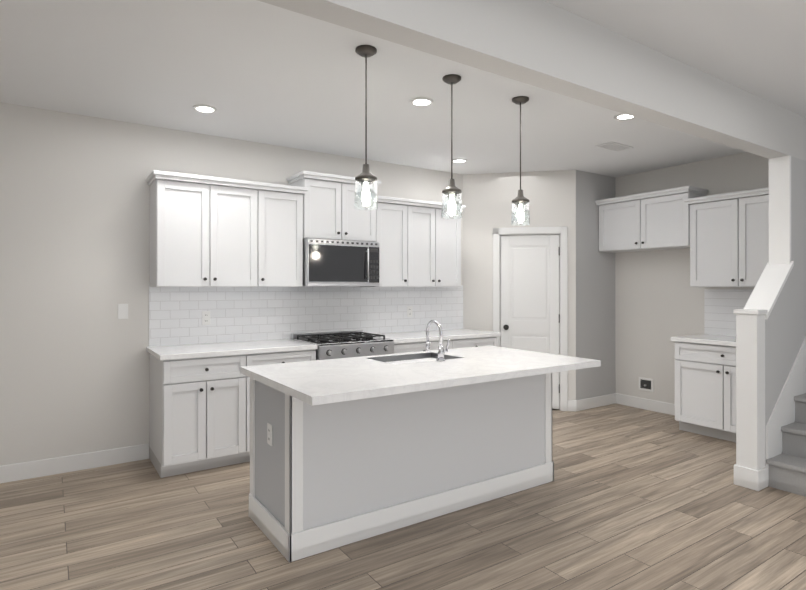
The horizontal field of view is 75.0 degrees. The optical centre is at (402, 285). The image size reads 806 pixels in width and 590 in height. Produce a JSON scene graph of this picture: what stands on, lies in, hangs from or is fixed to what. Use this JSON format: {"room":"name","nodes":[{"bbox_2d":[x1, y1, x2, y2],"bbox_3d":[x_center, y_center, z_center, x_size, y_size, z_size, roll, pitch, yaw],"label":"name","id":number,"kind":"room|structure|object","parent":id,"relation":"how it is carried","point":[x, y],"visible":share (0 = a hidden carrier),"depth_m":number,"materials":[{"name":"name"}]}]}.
{"room":"kitchen","nodes":[
{"label":"kitchen","id":0,"kind":"room"},
{"bbox_2d":[0,102,462,465],"bbox_3d":[-0.969,0.052,5.160,14.000,2.740,0.140,0,0,-34],"label":"wall","id":1,"kind":"structure","parent":0,"point":[74,263],"depth_m":4.08,"materials":[{"name":"beige paint"}]},
{"bbox_2d":[0,444,148,483],"bbox_3d":[-4.409,1.354,2.747,5.600,0.125,0.014,0,0,-34],"label":"baseboard","id":2,"kind":"structure","parent":1,"relation":"attached to","point":[42,468],"depth_m":4.00,"materials":[{"name":"white wood"}]},
{"bbox_2d":[118,304,127,318],"bbox_3d":[-2.243,0.205,4.208,0.072,0.120,0.013,0,0,-34],"label":"switch plate","id":3,"kind":"object","parent":1,"relation":"attached to","point":[122,311],"visible":1,"depth_m":4.21,"materials":[{"name":"white plastic"}]},
{"bbox_2d":[148,174,265,286],"bbox_3d":[-1.637,-0.420,4.423,0.857,0.859,0.332,0,0,-34],"label":"upper cabinet","id":4,"kind":"object","parent":1,"relation":"attached to","point":[207,231],"depth_m":4.25,"materials":[{"name":"white wood"}]},
{"bbox_2d":[266,186,305,286],"bbox_3d":[-1.187,-0.419,4.726,0.476,0.859,0.332,0,0,-34],"label":"upper cabinet","id":5,"kind":"object","parent":1,"relation":"attached to","point":[284,240],"depth_m":4.63,"materials":[{"name":"white wood"}]},
{"bbox_2d":[149,285,462,346],"bbox_3d":[-0.690,0.247,5.257,3.370,0.510,0.009,0,0,-34],"label":"backsplash","id":6,"kind":"structure","parent":1,"relation":"attached to","point":[237,314],"depth_m":4.98,"materials":[{"name":"tile"}]},
{"bbox_2d":[202,311,209,324],"bbox_3d":[-1.709,0.281,4.559,0.070,0.120,0.008,0,0,-34],"label":"outlet","id":7,"kind":"object","parent":6,"relation":"attached to","point":[205,317],"visible":1,"depth_m":4.56,"materials":[{"name":"white plastic"}]},
{"bbox_2d":[407,306,411,316],"bbox_3d":[0.074,0.283,5.760,0.070,0.120,0.008,0,0,-34],"label":"outlet","id":8,"kind":"object","parent":6,"relation":"attached to","point":[409,311],"visible":1,"depth_m":5.75,"materials":[{"name":"white plastic"}]},
{"bbox_2d":[286,174,377,241],"bbox_3d":[-0.670,-0.710,5.069,0.759,0.566,0.342,0,0,-34],"label":"upper cabinet","id":9,"kind":"object","parent":1,"relation":"attached to","point":[328,211],"depth_m":4.89,"materials":[{"name":"white wood"}]},
{"bbox_2d":[303,238,378,285],"bbox_3d":[-0.637,-0.209,5.019,0.751,0.425,0.459,0,0,-34],"label":"microwave","id":10,"kind":"object","parent":9,"relation":"attached to","point":[338,263],"visible":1,"depth_m":4.83,"materials":[{"name":"silver metal"}]},
{"bbox_2d":[360,198,413,286],"bbox_3d":[-0.174,-0.418,5.408,0.440,0.859,0.332,0,0,-34],"label":"upper cabinet","id":11,"kind":"object","parent":1,"relation":"attached to","point":[395,218],"depth_m":5.29,"materials":[{"name":"white wood"}]},
{"bbox_2d":[414,202,460,286],"bbox_3d":[0.226,-0.417,5.678,0.772,0.859,0.332,0,0,-34],"label":"upper cabinet","id":12,"kind":"object","parent":1,"relation":"attached to","point":[437,240],"depth_m":5.56,"materials":[{"name":"white wood"}]},
{"bbox_2d":[0,404,805,589],"bbox_3d":[0.942,1.466,2.321,14.000,0.100,7.100,0,0,-34],"label":"floor","id":13,"kind":"structure","parent":0,"point":[630,498],"depth_m":3.02,"materials":[{"name":"brown wood"}]},
{"bbox_2d":[149,354,256,477],"bbox_3d":[-1.635,0.980,4.248,0.666,0.880,0.622,0,0,-34],"label":"base cabinet","id":14,"kind":"object","parent":13,"relation":"on","point":[199,414],"depth_m":3.98,"materials":[{"name":"white wood"}]},
{"bbox_2d":[146,329,500,360],"bbox_3d":[-0.526,0.521,4.981,3.375,0.039,0.645,0,0,-34],"label":"countertop","id":15,"kind":"structure","parent":14,"relation":"on","point":[173,352],"depth_m":4.40,"materials":[{"name":"white stone"}]},
{"bbox_2d":[257,349,315,364],"bbox_3d":[-1.187,0.981,4.549,0.662,0.880,0.622,0,0,-34],"label":"drawer","id":16,"kind":"object","parent":13,"relation":"on","point":[302,355],"depth_m":4.33,"materials":[{"name":"white wood"}]},
{"bbox_2d":[291,329,393,359],"bbox_3d":[-0.556,0.934,4.896,0.757,0.975,0.696,0,0,-34],"label":"range","id":17,"kind":"object","parent":13,"relation":"on","point":[345,344],"visible":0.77,"depth_m":4.73,"materials":[{"name":"silver metal"}]},
{"bbox_2d":[249,374,553,561],"bbox_3d":[0.073,0.978,3.526,2.027,0.880,0.659,0,0,-34],"label":"kitchen island","id":18,"kind":"object","parent":13,"relation":"on","point":[362,448],"depth_m":3.08,"materials":[{"name":"white wood"}]},
{"bbox_2d":[267,423,271,445],"bbox_3d":[-0.751,0.837,2.955,0.008,0.116,0.072,0,0,-34],"label":"outlet","id":19,"kind":"object","parent":18,"relation":"attached to","point":[269,434],"visible":1,"depth_m":2.95,"materials":[{"name":"white plastic"}]},
{"bbox_2d":[240,346,599,405],"bbox_3d":[0.160,0.518,3.366,2.080,0.039,1.065,0,0,-34],"label":"island countertop","id":20,"kind":"structure","parent":18,"relation":"on","point":[320,382],"depth_m":3.05,"materials":[{"name":"white stone"}]},
{"bbox_2d":[376,350,459,365],"bbox_3d":[0.082,0.616,3.636,0.584,0.230,0.384,0,0,-34],"label":"sink","id":21,"kind":"object","parent":20,"relation":"in","point":[428,356],"depth_m":3.79,"materials":[{"name":"silver metal"}]},
{"bbox_2d":[426,320,449,361],"bbox_3d":[0.230,0.363,3.538,0.095,0.270,0.191,0,0,-34],"label":"faucet","id":22,"kind":"object","parent":20,"relation":"on","point":[441,350],"visible":1,"depth_m":3.48,"materials":[{"name":"silver metal"}]},
{"bbox_2d":[394,339,456,353],"bbox_3d":[0.051,0.982,5.383,0.781,0.880,0.622,0,0,-34],"label":"base cabinet","id":23,"kind":"object","parent":13,"relation":"on","point":[413,346],"depth_m":5.09,"materials":[{"name":"white wood"}]},
{"bbox_2d":[457,336,496,347],"bbox_3d":[0.559,0.983,5.725,0.692,0.880,0.622,0,0,-34],"label":"base cabinet","id":24,"kind":"object","parent":13,"relation":"on","point":[483,341],"depth_m":5.50,"materials":[{"name":"white wood"}]},
{"bbox_2d":[675,341,735,441],"bbox_3d":[3.154,0.981,4.933,0.647,0.880,0.900,0,0,-34],"label":"base cabinet","id":25,"kind":"object","parent":13,"relation":"on","point":[705,389],"visible":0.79,"depth_m":4.91,"materials":[{"name":"white wood"}]},
{"bbox_2d":[671,334,735,346],"bbox_3d":[3.149,0.521,4.943,0.645,0.039,0.930,0,0,-34],"label":"countertop","id":26,"kind":"structure","parent":25,"relation":"on","point":[723,340],"depth_m":5.00,"materials":[{"name":"white stone"}]},
{"bbox_2d":[766,393,805,496],"bbox_3d":[3.817,0.541,3.968,2.377,1.757,0.977,0,0,-34],"label":"stairs","id":27,"kind":"structure","parent":13,"relation":"on","point":[787,469],"depth_m":3.71,"materials":[{"name":"grey carpet"}]},
{"bbox_2d":[0,0,805,176],"bbox_3d":[0.942,-1.374,2.327,14.000,0.100,7.100,0,0,-34],"label":"ceiling","id":28,"kind":"structure","parent":0,"point":[257,71],"depth_m":3.36,"materials":[{"name":"white paint"}]},
{"bbox_2d":[193,104,216,112],"bbox_3d":[-1.473,-1.315,3.907,0.170,0.010,0.170,0,0,-34],"label":"recessed light","id":29,"kind":"object","parent":28,"relation":"in","point":[205,108],"visible":1,"depth_m":3.89,"materials":[{"name":"white"}]},
{"bbox_2d":[354,45,377,209],"bbox_3d":[-0.207,-0.877,2.939,0.134,0.889,0.134,0,0,-34],"label":"pendant light","id":30,"kind":"object","parent":28,"relation":"hanging from","point":[365,176],"visible":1,"depth_m":2.91,"materials":[{"name":"clear glass"}]},
{"bbox_2d":[410,97,432,105],"bbox_3d":[0.134,-1.315,3.760,0.170,0.010,0.170,0,0,-34],"label":"recessed light","id":31,"kind":"object","parent":28,"relation":"in","point":[421,101],"visible":0.94,"depth_m":3.75,"materials":[{"name":"white"}]},
{"bbox_2d":[441,74,461,218],"bbox_3d":[0.310,-0.876,3.335,0.134,0.889,0.134,0,0,-34],"label":"pendant light","id":32,"kind":"object","parent":28,"relation":"hanging from","point":[451,190],"visible":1,"depth_m":3.31,"materials":[{"name":"clear glass"}]},
{"bbox_2d":[453,158,466,162],"bbox_3d":[0.591,-1.311,5.514,0.170,0.010,0.170,0,0,-34],"label":"recessed light","id":33,"kind":"object","parent":28,"relation":"in","point":[459,160],"visible":0.96,"depth_m":5.50,"materials":[{"name":"white"}]},
{"bbox_2d":[511,96,529,225],"bbox_3d":[0.830,-0.876,3.709,0.134,0.889,0.134,0,0,-34],"label":"pendant light","id":34,"kind":"object","parent":28,"relation":"hanging from","point":[520,200],"visible":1,"depth_m":3.68,"materials":[{"name":"clear glass"}]},
{"bbox_2d":[595,142,632,151],"bbox_3d":[1.997,-1.313,4.966,0.340,0.009,0.180,0,0,-34],"label":"ceiling vent","id":35,"kind":"object","parent":28,"relation":"in","point":[614,146],"visible":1,"depth_m":4.94,"materials":[{"name":"white metal"}]},
{"bbox_2d":[614,113,634,119],"bbox_3d":[1.730,-1.314,4.075,0.170,0.010,0.170,0,0,-34],"label":"recessed light","id":36,"kind":"object","parent":28,"relation":"in","point":[621,116],"visible":0.62,"depth_m":4.09,"materials":[{"name":"white"}]},
{"bbox_2d":[463,170,575,410],"bbox_3d":[1.344,0.054,6.139,1.280,2.740,0.120,0,0,11],"label":"wall","id":37,"kind":"structure","parent":0,"point":[488,198],"depth_m":6.12,"materials":[{"name":"beige paint"}]},
{"bbox_2d":[500,235,558,408],"bbox_3d":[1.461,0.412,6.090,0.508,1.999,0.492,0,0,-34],"label":"door","id":38,"kind":"structure","parent":37,"relation":"attached to","point":[529,292],"depth_m":6.08,"materials":[{"name":"white wood"}]},
{"bbox_2d":[493,226,567,410],"bbox_3d":[1.458,0.375,6.044,0.836,2.098,0.019,0,0,11],"label":"door frame","id":39,"kind":"structure","parent":37,"relation":"attached to","point":[562,230],"depth_m":5.97,"materials":[{"name":"white wood"}]},
{"bbox_2d":[568,400,576,411],"bbox_3d":[1.334,1.361,6.069,1.286,0.125,0.014,0,0,11],"label":"baseboard","id":40,"kind":"structure","parent":37,"relation":"attached to","point":[572,405],"depth_m":5.95,"materials":[{"name":"white wood"}]},
{"bbox_2d":[258,0,805,160],"bbox_3d":[0.766,-1.153,2.587,14.000,0.340,0.130,0,0,-34],"label":"header beam","id":41,"kind":"structure","parent":0,"point":[544,44],"depth_m":2.58,"materials":[{"name":"beige paint"}]},
{"bbox_2d":[576,170,615,399],"bbox_3d":[2.236,0.054,6.215,0.745,2.740,0.120,0,0,-34],"label":"wall","id":42,"kind":"structure","parent":0,"point":[595,303],"depth_m":6.14,"materials":[{"name":"beige paint"}]},
{"bbox_2d":[576,393,615,410],"bbox_3d":[2.272,1.361,6.155,0.748,0.125,0.014,0,0,-34],"label":"baseboard","id":43,"kind":"structure","parent":42,"relation":"attached to","point":[595,402],"depth_m":6.14,"materials":[{"name":"white wood"}]},
{"bbox_2d":[615,152,768,403],"bbox_3d":[2.961,0.053,5.932,0.140,2.740,2.970,0,0,-34],"label":"wall","id":44,"kind":"structure","parent":0,"point":[659,301],"depth_m":5.89,"materials":[{"name":"beige paint"}]},
{"bbox_2d":[616,393,674,415],"bbox_3d":[2.866,1.361,5.931,0.014,0.125,1.049,0,0,-34],"label":"baseboard","id":45,"kind":"structure","parent":44,"relation":"attached to","point":[648,404],"depth_m":6.03,"materials":[{"name":"white wood"}]},
{"bbox_2d":[639,377,653,391],"bbox_3d":[2.786,1.134,6.035,0.029,0.150,0.180,0,0,-34],"label":"box","id":46,"kind":"object","parent":44,"relation":"attached to","point":[646,384],"visible":1,"depth_m":6.03,"materials":[{"name":"white plastic"}]},
{"bbox_2d":[595,186,768,286],"bbox_3d":[2.967,-0.495,5.448,0.385,1.015,2.019,0,0,-34],"label":"upper cabinet","id":47,"kind":"object","parent":44,"relation":"attached to","point":[724,237],"visible":0.88,"depth_m":5.23,"materials":[{"name":"white wood"}]},
{"bbox_2d":[704,289,752,335],"bbox_3d":[3.418,0.269,5.124,0.002,0.465,0.920,0,0,-34],"label":"backsplash","id":48,"kind":"structure","parent":44,"relation":"attached to","point":[720,305],"depth_m":5.36,"materials":[{"name":"tile"}]},
{"bbox_2d":[765,156,805,465],"bbox_3d":[4.548,0.222,5.132,4.880,2.400,0.130,0,0,-34],"label":"wall","id":49,"kind":"structure","parent":0,"point":[798,270],"depth_m":3.97,"materials":[{"name":"beige paint"}]},
{"bbox_2d":[733,155,793,490],"bbox_3d":[2.648,0.219,3.852,0.582,2.400,0.170,0,0,-34],"label":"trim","id":50,"kind":"structure","parent":49,"relation":"attached to","point":[750,470],"depth_m":3.73,"materials":[{"name":"white wood"}]},
{"bbox_2d":[766,336,805,484],"bbox_3d":[3.550,0.198,4.373,2.367,2.444,0.013,0,0,-34],"label":"trim","id":51,"kind":"structure","parent":49,"relation":"attached to","point":[783,413],"depth_m":3.88,"materials":[{"name":"white wood"}]}
]}

